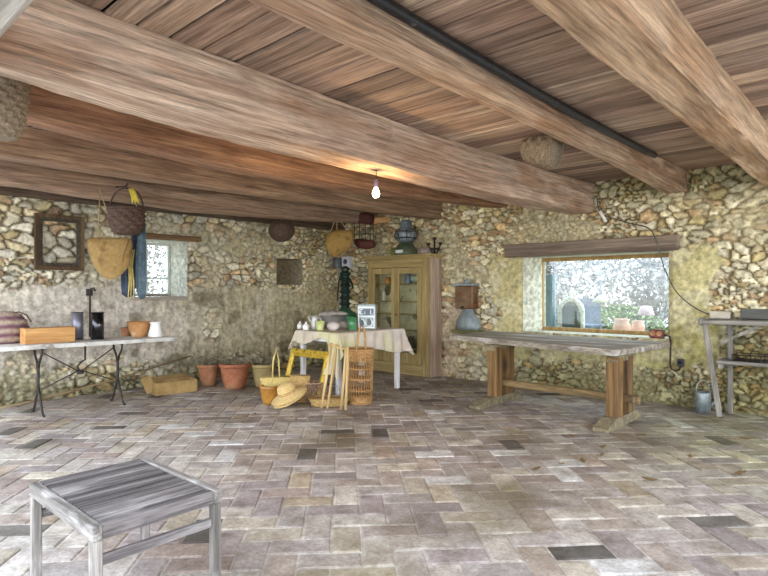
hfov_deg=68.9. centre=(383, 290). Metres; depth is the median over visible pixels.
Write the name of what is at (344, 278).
pump
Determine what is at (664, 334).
lead
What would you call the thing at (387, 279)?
jar
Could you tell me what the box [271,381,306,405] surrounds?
straw hat
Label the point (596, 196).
cable
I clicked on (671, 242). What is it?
lintel
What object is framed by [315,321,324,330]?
cup
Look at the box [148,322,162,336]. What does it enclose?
jar
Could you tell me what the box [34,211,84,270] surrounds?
picture frame
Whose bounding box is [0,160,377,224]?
ceiling beam
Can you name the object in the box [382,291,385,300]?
bottle
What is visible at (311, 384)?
basket
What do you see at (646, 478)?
dry leaf
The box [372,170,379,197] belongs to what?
pendant bulb
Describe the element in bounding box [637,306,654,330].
garden lamp
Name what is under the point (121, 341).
side table
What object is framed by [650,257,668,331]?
shrub
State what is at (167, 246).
window
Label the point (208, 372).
flower pot
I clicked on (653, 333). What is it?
block
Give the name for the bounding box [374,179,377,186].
socket
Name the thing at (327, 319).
basin
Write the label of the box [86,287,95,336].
wall bracket
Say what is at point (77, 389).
pole
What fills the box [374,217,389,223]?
wood block
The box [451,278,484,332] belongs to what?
fountain
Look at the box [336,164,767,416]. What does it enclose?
wall
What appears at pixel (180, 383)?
cardboard box
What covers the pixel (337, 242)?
pouch
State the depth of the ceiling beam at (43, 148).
5.81 m
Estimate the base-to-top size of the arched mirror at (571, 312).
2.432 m
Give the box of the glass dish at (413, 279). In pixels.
[410,276,416,282]
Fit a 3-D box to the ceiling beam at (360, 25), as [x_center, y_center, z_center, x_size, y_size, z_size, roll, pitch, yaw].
[1.331,-1.336,4.391,0.263,0.275,7.050,0,0,42]
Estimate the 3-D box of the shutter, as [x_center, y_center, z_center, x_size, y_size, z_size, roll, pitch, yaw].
[2.588,0.610,8.749,0.190,1.740,0.060,0,0,42]
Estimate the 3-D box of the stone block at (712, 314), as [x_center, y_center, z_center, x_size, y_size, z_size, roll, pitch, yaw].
[3.860,0.275,6.437,0.200,0.085,0.100,0,0,42]
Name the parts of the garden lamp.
stem, lamp shade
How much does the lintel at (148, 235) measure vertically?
0.080 m
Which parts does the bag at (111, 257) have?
cord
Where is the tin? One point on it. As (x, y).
(367, 313)
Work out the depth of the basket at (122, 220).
6.46 m
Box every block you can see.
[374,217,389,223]
[649,329,664,337]
[709,311,730,318]
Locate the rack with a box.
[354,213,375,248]
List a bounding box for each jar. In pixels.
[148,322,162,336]
[297,321,302,328]
[302,322,309,329]
[384,277,390,283]
[405,274,410,282]
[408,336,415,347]
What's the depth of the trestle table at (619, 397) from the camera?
6.47 m
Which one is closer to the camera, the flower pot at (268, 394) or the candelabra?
the flower pot at (268, 394)
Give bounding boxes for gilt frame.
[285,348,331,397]
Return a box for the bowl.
[126,321,150,336]
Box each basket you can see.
[0,76,30,141]
[0,311,31,343]
[106,187,145,235]
[268,219,294,241]
[303,380,327,402]
[346,325,374,404]
[520,134,563,168]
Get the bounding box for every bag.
[87,189,131,278]
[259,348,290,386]
[289,374,310,402]
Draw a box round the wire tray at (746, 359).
[731,352,767,362]
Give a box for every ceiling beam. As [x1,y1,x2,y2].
[0,0,594,214]
[0,126,442,219]
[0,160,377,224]
[26,85,508,207]
[248,0,688,193]
[527,0,767,186]
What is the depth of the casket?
9.23 m
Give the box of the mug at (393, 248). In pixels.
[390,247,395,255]
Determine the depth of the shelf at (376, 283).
9.53 m
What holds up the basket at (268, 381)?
on the floor
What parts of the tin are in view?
panel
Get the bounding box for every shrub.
[132,246,165,296]
[546,258,662,328]
[585,304,668,331]
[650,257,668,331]
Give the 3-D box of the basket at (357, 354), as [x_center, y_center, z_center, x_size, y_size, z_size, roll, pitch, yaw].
[-0.306,0.904,7.015,0.377,0.992,0.377,0,0,42]
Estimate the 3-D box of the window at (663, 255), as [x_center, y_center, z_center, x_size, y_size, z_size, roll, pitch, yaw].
[3.123,0.050,7.986,1.920,1.100,0.060,0,0,42]
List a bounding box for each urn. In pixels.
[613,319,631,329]
[631,321,644,330]
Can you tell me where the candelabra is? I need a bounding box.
[426,237,442,253]
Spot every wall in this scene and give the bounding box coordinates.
[0,195,339,405]
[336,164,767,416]
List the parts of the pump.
handle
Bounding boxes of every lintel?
[146,233,200,241]
[505,234,680,257]
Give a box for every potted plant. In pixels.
[212,354,261,388]
[243,354,282,386]
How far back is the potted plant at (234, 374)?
8.00 m
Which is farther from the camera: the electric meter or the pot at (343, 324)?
the electric meter
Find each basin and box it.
[320,316,345,328]
[456,309,480,329]
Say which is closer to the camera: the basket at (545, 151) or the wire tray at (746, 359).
the basket at (545, 151)
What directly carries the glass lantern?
on the tall cabinet
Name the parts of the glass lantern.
globe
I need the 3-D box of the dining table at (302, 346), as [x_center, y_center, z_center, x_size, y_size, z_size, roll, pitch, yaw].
[-0.462,0.973,7.892,0.820,0.855,1.260,0,0,42]
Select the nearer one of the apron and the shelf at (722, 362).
the shelf at (722, 362)
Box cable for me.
[596,196,708,314]
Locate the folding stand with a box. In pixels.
[320,343,348,409]
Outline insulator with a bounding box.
[599,210,606,222]
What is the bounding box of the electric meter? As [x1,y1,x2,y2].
[333,257,341,310]
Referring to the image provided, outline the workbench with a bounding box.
[698,317,767,416]
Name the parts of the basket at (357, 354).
handle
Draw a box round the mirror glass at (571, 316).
[562,302,580,327]
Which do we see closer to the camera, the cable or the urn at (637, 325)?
the cable
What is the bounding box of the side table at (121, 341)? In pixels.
[0,335,173,416]
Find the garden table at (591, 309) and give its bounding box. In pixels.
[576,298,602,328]
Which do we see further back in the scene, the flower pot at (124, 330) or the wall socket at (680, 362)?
the flower pot at (124, 330)
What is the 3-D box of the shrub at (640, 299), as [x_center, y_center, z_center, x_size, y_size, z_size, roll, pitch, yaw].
[4.741,-0.276,12.264,2.791,3.529,1.749,0,0,42]
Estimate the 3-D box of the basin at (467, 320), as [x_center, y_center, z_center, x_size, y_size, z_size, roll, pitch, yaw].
[1.324,0.443,8.810,0.450,0.335,0.248,0,0,42]
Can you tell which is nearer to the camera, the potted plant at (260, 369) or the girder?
the girder
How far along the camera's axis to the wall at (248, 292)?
8.46 m
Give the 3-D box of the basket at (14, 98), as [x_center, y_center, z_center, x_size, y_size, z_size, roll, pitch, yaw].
[-2.299,-1.180,3.344,0.335,0.531,0.335,0,0,42]
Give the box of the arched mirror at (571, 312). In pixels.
[557,293,584,327]
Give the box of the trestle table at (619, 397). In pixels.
[451,331,669,432]
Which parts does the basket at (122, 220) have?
handle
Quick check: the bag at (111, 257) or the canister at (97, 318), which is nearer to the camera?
the bag at (111, 257)
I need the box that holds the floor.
[0,364,767,575]
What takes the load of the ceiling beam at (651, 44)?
attached to the ceiling
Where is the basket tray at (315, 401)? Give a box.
[308,395,348,406]
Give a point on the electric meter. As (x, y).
(337, 262)
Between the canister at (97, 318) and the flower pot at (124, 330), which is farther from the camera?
the flower pot at (124, 330)
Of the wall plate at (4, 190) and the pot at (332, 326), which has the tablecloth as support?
the pot at (332, 326)
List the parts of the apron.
sash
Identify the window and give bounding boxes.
[135,242,169,295]
[542,253,668,335]
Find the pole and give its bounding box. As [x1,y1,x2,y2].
[0,356,190,408]
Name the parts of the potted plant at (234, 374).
pot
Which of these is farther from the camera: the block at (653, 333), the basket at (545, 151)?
the block at (653, 333)
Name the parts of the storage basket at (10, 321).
handle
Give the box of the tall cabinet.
[361,253,444,377]
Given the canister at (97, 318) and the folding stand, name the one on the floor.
the folding stand
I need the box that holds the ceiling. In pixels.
[27,0,767,202]
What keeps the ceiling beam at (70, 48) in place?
attached to the ceiling
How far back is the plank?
6.24 m
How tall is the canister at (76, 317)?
0.339 m
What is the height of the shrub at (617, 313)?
1.271 m
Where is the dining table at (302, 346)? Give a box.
[300,338,399,395]
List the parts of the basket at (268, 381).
handle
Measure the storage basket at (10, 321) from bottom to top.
0.370 m
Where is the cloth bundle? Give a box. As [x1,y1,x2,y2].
[318,311,347,316]
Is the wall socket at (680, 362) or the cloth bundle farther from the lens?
the cloth bundle
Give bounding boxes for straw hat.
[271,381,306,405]
[273,389,306,408]
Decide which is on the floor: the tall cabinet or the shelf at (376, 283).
the tall cabinet
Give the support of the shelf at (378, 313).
attached to the tall cabinet
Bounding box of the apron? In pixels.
[121,204,146,298]
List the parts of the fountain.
lid, tank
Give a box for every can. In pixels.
[347,317,356,329]
[695,380,714,413]
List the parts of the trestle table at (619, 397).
post, post, post, post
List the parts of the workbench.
leg, leg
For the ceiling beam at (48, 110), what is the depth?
4.72 m
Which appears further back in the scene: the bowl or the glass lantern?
the glass lantern
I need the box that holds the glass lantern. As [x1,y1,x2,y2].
[394,216,416,254]
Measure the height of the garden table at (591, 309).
1.355 m
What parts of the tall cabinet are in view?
door, rail, rail, panel, cornice, door, panel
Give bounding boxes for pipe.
[366,0,656,157]
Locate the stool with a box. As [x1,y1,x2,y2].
[29,457,221,575]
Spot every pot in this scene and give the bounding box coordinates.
[121,327,130,335]
[188,354,226,385]
[259,384,279,404]
[308,316,321,329]
[327,321,339,330]
[339,321,346,328]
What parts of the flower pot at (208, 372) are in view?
pot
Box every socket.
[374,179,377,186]
[677,359,684,366]
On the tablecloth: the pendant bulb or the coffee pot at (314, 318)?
the coffee pot at (314, 318)
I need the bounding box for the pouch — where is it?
[325,220,353,256]
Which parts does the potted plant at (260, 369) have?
pot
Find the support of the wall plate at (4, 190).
on the wall at (248, 292)
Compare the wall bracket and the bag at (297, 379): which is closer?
the bag at (297, 379)
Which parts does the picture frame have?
moulding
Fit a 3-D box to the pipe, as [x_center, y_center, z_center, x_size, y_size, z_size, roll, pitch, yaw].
[1.032,-1.375,3.805,0.057,0.110,5.102,0,0,42]
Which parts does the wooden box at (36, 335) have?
lid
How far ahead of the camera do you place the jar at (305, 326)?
7.66 m
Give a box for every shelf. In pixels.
[376,283,416,284]
[376,300,416,301]
[377,312,416,315]
[716,358,767,366]
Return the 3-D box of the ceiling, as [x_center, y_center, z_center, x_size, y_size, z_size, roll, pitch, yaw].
[-0.008,-1.518,5.194,10.400,0.263,7.743,0,0,42]
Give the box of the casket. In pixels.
[417,247,430,253]
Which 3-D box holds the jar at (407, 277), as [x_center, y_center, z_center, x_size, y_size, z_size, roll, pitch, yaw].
[0.411,-0.211,9.552,0.105,0.160,0.105,0,0,42]
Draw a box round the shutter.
[546,274,555,326]
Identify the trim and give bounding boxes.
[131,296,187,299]
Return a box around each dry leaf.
[641,476,657,480]
[735,470,746,473]
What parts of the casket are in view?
lid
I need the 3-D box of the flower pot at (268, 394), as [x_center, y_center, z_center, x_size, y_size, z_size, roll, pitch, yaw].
[-1.422,1.288,6.975,0.260,0.225,0.260,0,0,42]
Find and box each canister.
[71,312,83,339]
[91,312,103,339]
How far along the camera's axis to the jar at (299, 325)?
7.85 m
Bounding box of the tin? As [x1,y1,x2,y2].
[358,303,376,328]
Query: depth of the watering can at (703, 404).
6.42 m
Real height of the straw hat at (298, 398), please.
0.281 m
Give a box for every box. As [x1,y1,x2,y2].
[19,326,75,344]
[140,374,196,395]
[342,256,353,267]
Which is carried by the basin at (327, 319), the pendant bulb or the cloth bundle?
the cloth bundle
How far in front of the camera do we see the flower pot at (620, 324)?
9.12 m
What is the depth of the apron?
6.79 m
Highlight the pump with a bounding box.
[337,266,356,369]
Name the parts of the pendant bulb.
bulb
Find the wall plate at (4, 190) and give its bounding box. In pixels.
[0,186,345,230]
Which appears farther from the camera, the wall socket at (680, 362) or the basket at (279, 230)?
the basket at (279, 230)
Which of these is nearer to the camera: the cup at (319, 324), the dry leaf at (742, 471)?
the dry leaf at (742, 471)
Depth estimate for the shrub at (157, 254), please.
10.83 m
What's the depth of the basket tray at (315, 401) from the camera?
6.74 m
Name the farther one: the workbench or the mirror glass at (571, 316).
the mirror glass at (571, 316)
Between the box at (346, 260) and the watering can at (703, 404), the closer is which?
the watering can at (703, 404)
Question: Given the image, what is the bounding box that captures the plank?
[741,309,767,319]
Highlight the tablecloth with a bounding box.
[288,326,413,379]
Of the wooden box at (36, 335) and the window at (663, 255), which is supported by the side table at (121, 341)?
the wooden box at (36, 335)
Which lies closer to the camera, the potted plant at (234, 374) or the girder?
the girder
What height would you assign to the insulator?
0.167 m
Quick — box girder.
[0,0,33,36]
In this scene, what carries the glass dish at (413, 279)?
on the tall cabinet
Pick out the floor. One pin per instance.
(402, 484)
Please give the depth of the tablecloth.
7.59 m
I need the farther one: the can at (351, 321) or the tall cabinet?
the tall cabinet
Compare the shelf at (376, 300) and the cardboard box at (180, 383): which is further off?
the shelf at (376, 300)
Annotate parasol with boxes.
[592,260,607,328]
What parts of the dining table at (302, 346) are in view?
leg, leg, leg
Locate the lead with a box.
[664,334,681,371]

